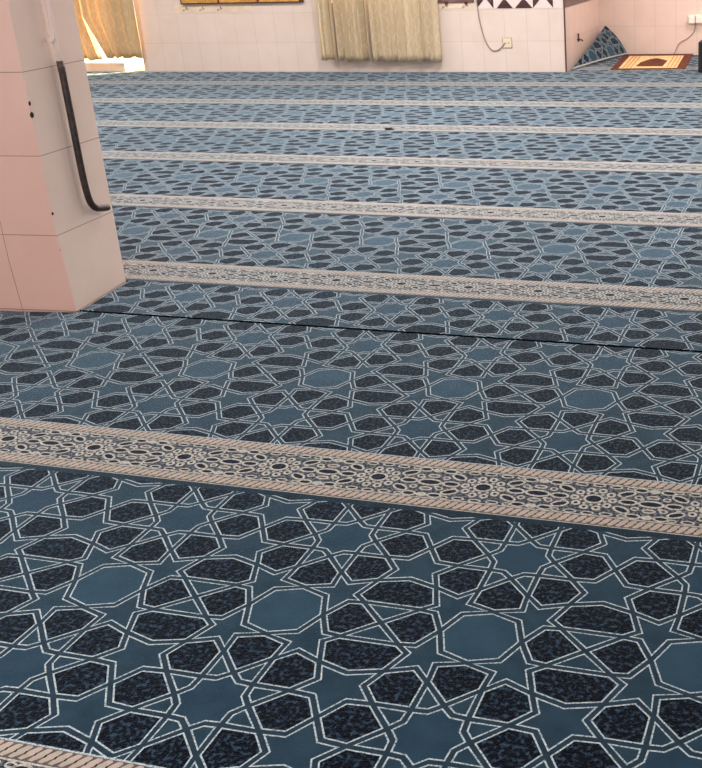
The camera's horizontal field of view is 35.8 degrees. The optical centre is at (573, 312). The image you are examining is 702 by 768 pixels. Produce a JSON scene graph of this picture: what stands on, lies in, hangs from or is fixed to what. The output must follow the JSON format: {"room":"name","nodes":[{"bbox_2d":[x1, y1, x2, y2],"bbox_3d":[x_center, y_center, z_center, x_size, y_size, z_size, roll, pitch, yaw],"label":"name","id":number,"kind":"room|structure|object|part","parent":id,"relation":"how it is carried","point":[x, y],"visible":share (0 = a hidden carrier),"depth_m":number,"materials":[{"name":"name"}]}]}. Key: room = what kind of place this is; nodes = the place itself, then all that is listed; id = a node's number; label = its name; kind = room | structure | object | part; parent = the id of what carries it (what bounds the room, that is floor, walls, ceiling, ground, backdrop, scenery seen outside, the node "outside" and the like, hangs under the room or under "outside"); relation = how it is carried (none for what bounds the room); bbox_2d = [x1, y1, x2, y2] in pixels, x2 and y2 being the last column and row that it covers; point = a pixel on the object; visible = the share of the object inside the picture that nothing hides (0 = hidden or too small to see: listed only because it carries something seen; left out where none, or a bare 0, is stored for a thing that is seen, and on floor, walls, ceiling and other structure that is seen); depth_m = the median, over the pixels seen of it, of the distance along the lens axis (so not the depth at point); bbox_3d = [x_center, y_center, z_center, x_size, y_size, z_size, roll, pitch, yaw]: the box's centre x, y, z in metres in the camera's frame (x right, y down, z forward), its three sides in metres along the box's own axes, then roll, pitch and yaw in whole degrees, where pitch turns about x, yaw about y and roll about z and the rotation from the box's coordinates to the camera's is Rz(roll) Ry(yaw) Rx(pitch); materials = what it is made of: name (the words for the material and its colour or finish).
{"room":"mosque","nodes":[
{"label":"mosque","id":0,"kind":"room"},
{"bbox_2d":[85,0,569,71],"bbox_3d":[-3.938,-4.566,13.111,7.910,3.012,0.220,3,21,14],"label":"wall","id":1,"kind":"structure","parent":0,"point":[272,37],"depth_m":13.26,"materials":[{"name":"tile"}]},
{"bbox_2d":[73,0,142,60],"bbox_3d":[-6.414,-4.387,13.594,1.700,2.196,0.154,3,21,14],"label":"curtain","id":2,"kind":"object","parent":1,"relation":"hanging from","point":[113,24],"visible":0.64,"depth_m":13.74,"materials":[{"name":"beige fabric"}]},
{"bbox_3d":[-6.537,-4.391,13.635,0.463,2.142,0.139,3,21,14],"label":"panel","id":3,"kind":"part","parent":2,"relation":"part of","materials":[{"name":"beige fabric"}]},
{"bbox_2d":[174,5,251,12],"bbox_3d":[-4.637,-3.911,13.422,1.120,0.084,0.006,3,21,14],"label":"tile border","id":4,"kind":"structure","parent":1,"relation":"attached to","point":[217,8],"depth_m":13.42,"materials":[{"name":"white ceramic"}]},
{"bbox_2d":[180,0,303,3],"bbox_3d":[-4.240,-4.338,13.112,1.730,0.862,0.082,3,21,14],"label":"upper cabinet","id":5,"kind":"object","parent":1,"relation":"attached to","point":[181,1],"visible":1,"depth_m":13.26,"materials":[{"name":"brown wood"}]},
{"bbox_3d":[-4.800,-4.372,13.262,0.520,0.828,0.062,3,21,14],"label":"door","id":6,"kind":"part","parent":5,"relation":"part of","materials":[{"name":"brown wood"}]},
{"bbox_3d":[-4.262,-4.340,13.128,0.530,0.828,0.062,3,21,14],"label":"door","id":7,"kind":"part","parent":5,"relation":"part of","materials":[{"name":"brown wood"}]},
{"bbox_3d":[-3.708,-4.308,12.990,0.555,0.828,0.062,3,21,14],"label":"door","id":8,"kind":"part","parent":5,"relation":"part of","materials":[{"name":"brown wood"}]},
{"bbox_2d":[315,0,441,62],"bbox_3d":[-2.445,-4.149,12.596,1.900,2.201,0.136,3,21,14],"label":"curtain","id":9,"kind":"object","parent":1,"relation":"hanging from","point":[401,30],"visible":1,"depth_m":12.84,"materials":[{"name":"beige fabric"}]},
{"bbox_3d":[-3.093,-4.180,12.759,0.224,2.147,0.090,3,21,14],"label":"panel","id":10,"kind":"part","parent":9,"relation":"part of","materials":[{"name":"beige fabric"}]},
{"bbox_3d":[-2.756,-4.154,12.679,0.433,2.162,0.135,3,21,14],"label":"panel","id":11,"kind":"part","parent":9,"relation":"part of","materials":[{"name":"beige fabric"}]},
{"bbox_3d":[-2.099,-4.111,12.512,0.907,2.167,0.126,3,21,14],"label":"panel","id":12,"kind":"part","parent":9,"relation":"part of","materials":[{"name":"beige fabric"}]},
{"bbox_2d":[437,0,473,4],"bbox_3d":[-1.441,-4.053,12.482,0.490,0.696,0.040,3,21,14],"label":"panel","id":13,"kind":"object","parent":1,"relation":"attached to","point":[446,2],"visible":1,"depth_m":12.59,"materials":[{"name":"brown wood"}]},
{"bbox_2d":[438,3,474,8],"bbox_3d":[-1.426,-3.714,12.623,0.510,0.066,0.006,3,21,14],"label":"tile border","id":14,"kind":"structure","parent":1,"relation":"attached to","point":[450,5],"depth_m":12.62,"materials":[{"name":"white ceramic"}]},
{"bbox_2d":[476,0,504,50],"bbox_3d":[-1.004,-3.699,12.502,0.342,1.101,0.017,4,21,15],"label":"power cable","id":15,"kind":"object","parent":1,"relation":"attached to","point":[476,0],"visible":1,"depth_m":12.63,"materials":[{"name":"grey plastic"}]},
{"bbox_2d":[502,38,511,47],"bbox_3d":[-0.797,-3.263,12.616,0.123,0.126,0.018,3,21,14],"label":"wall socket","id":16,"kind":"object","parent":1,"relation":"attached to","point":[508,41],"visible":1,"depth_m":12.61,"materials":[{"name":"beige plastic"}]},
{"bbox_2d":[477,0,562,8],"bbox_3d":[-0.644,-3.760,12.393,1.070,0.274,0.008,3,21,14],"label":"mosaic border","id":17,"kind":"object","parent":1,"relation":"attached to","point":[482,4],"visible":1,"depth_m":12.43,"materials":[{"name":"white tile"}]},
{"bbox_2d":[563,0,566,71],"bbox_3d":[-0.126,-4.261,12.065,0.017,2.900,0.018,3,21,14],"label":"trim","id":18,"kind":"structure","parent":1,"relation":"attached to","point":[563,0],"depth_m":12.41,"materials":[{"name":"red"}]},
{"bbox_2d":[11,55,697,311],"bbox_3d":[-2.462,-0.965,7.692,14.200,0.108,15.400,3,21,14],"label":"floor","id":19,"kind":"structure","parent":0,"point":[621,55],"depth_m":14.12,"materials":[{"name":"concrete"}]},
{"bbox_2d":[0,0,125,311],"bbox_3d":[-2.702,-1.497,4.631,0.769,3.012,0.448,2,20,11],"label":"tiled pillar","id":20,"kind":"structure","parent":19,"relation":"on","point":[58,253],"depth_m":4.78,"materials":[{"name":"tile"}]},
{"bbox_2d":[43,0,110,211],"bbox_3d":[-2.317,-1.672,4.549,0.037,2.570,0.191,1,20,9],"label":"drain pipe","id":21,"kind":"object","parent":20,"relation":"attached to","point":[53,39],"visible":1,"depth_m":4.77,"materials":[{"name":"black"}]},
{"bbox_2d":[0,311,701,767],"bbox_3d":[-3.634,0.596,3.366,13.780,0.013,3.800,3,21,14],"label":"carpet","id":22,"kind":"structure","parent":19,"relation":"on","point":[224,544],"depth_m":2.92,"materials":[{"name":"blue carpet"}]},
{"bbox_2d":[80,72,701,352],"bbox_3d":[-2.116,-1.502,8.950,13.780,0.013,8.512,3,21,14],"label":"carpet","id":23,"kind":"structure","parent":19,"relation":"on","point":[550,207],"depth_m":6.75,"materials":[{"name":"blue carpet"}]},
{"bbox_2d":[569,26,697,71],"bbox_3d":[2.985,-3.221,12.605,5.860,0.385,1.806,3,21,14],"label":"carpet","id":24,"kind":"structure","parent":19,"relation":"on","point":[607,49],"depth_m":13.31,"materials":[{"name":"blue carpet"}]},
{"bbox_2d":[610,54,692,70],"bbox_3d":[1.024,-3.193,13.241,0.919,0.014,1.626,1,20,9],"label":"rug","id":25,"kind":"object","parent":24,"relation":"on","point":[628,61],"visible":1,"depth_m":13.11,"materials":[{"name":"beige fabric"}]},
{"bbox_2d":[698,40,701,72],"bbox_3d":[1.708,-2.988,12.133,0.470,0.352,0.287,3,21,14],"label":"floor speaker","id":26,"kind":"object","parent":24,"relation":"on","point":[700,42],"visible":1,"depth_m":12.06,"materials":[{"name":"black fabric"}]},
{"bbox_2d":[700,44,701,69],"bbox_3d":[1.673,-2.944,12.004,0.420,0.300,0.006,3,21,14],"label":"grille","id":27,"kind":"object","parent":26,"relation":"attached to","point":[700,44],"depth_m":12.05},
{"bbox_2d":[568,0,598,69],"bbox_3d":[0.036,-4.693,13.102,0.220,3.012,1.810,3,21,14],"label":"wall","id":28,"kind":"structure","parent":0,"point":[583,17],"depth_m":13.23,"materials":[{"name":"tile"}]},
{"bbox_2d":[565,0,589,7],"bbox_3d":[0.451,-3.951,13.053,0.690,0.118,1.800,3,21,14],"label":"mosaic border","id":29,"kind":"object","parent":28,"relation":"attached to","point":[568,3],"visible":1,"depth_m":12.65,"materials":[{"name":"tile"}]},
{"bbox_2d":[599,0,701,54],"bbox_3d":[3.194,-4.794,13.093,5.890,3.012,0.200,3,21,14],"label":"wall","id":30,"kind":"structure","parent":0,"point":[641,26],"depth_m":13.92,"materials":[{"name":"tile"}]},
{"bbox_2d":[688,14,701,23],"bbox_3d":[1.622,-3.865,13.724,0.235,0.123,0.065,3,21,14],"label":"wall socket","id":31,"kind":"object","parent":30,"relation":"attached to","point":[692,18],"visible":1,"depth_m":13.72,"materials":[{"name":"white plastic"}]},
{"label":"outside","id":32,"kind":"structure","parent":0,"visible":0},
{"bbox_2d":[84,14,144,69],"bbox_3d":[-5.651,-5.654,20.883,12.710,0.185,13.780,3,21,14],"label":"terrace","id":33,"kind":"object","parent":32,"point":[139,64],"depth_m":15.69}
]}

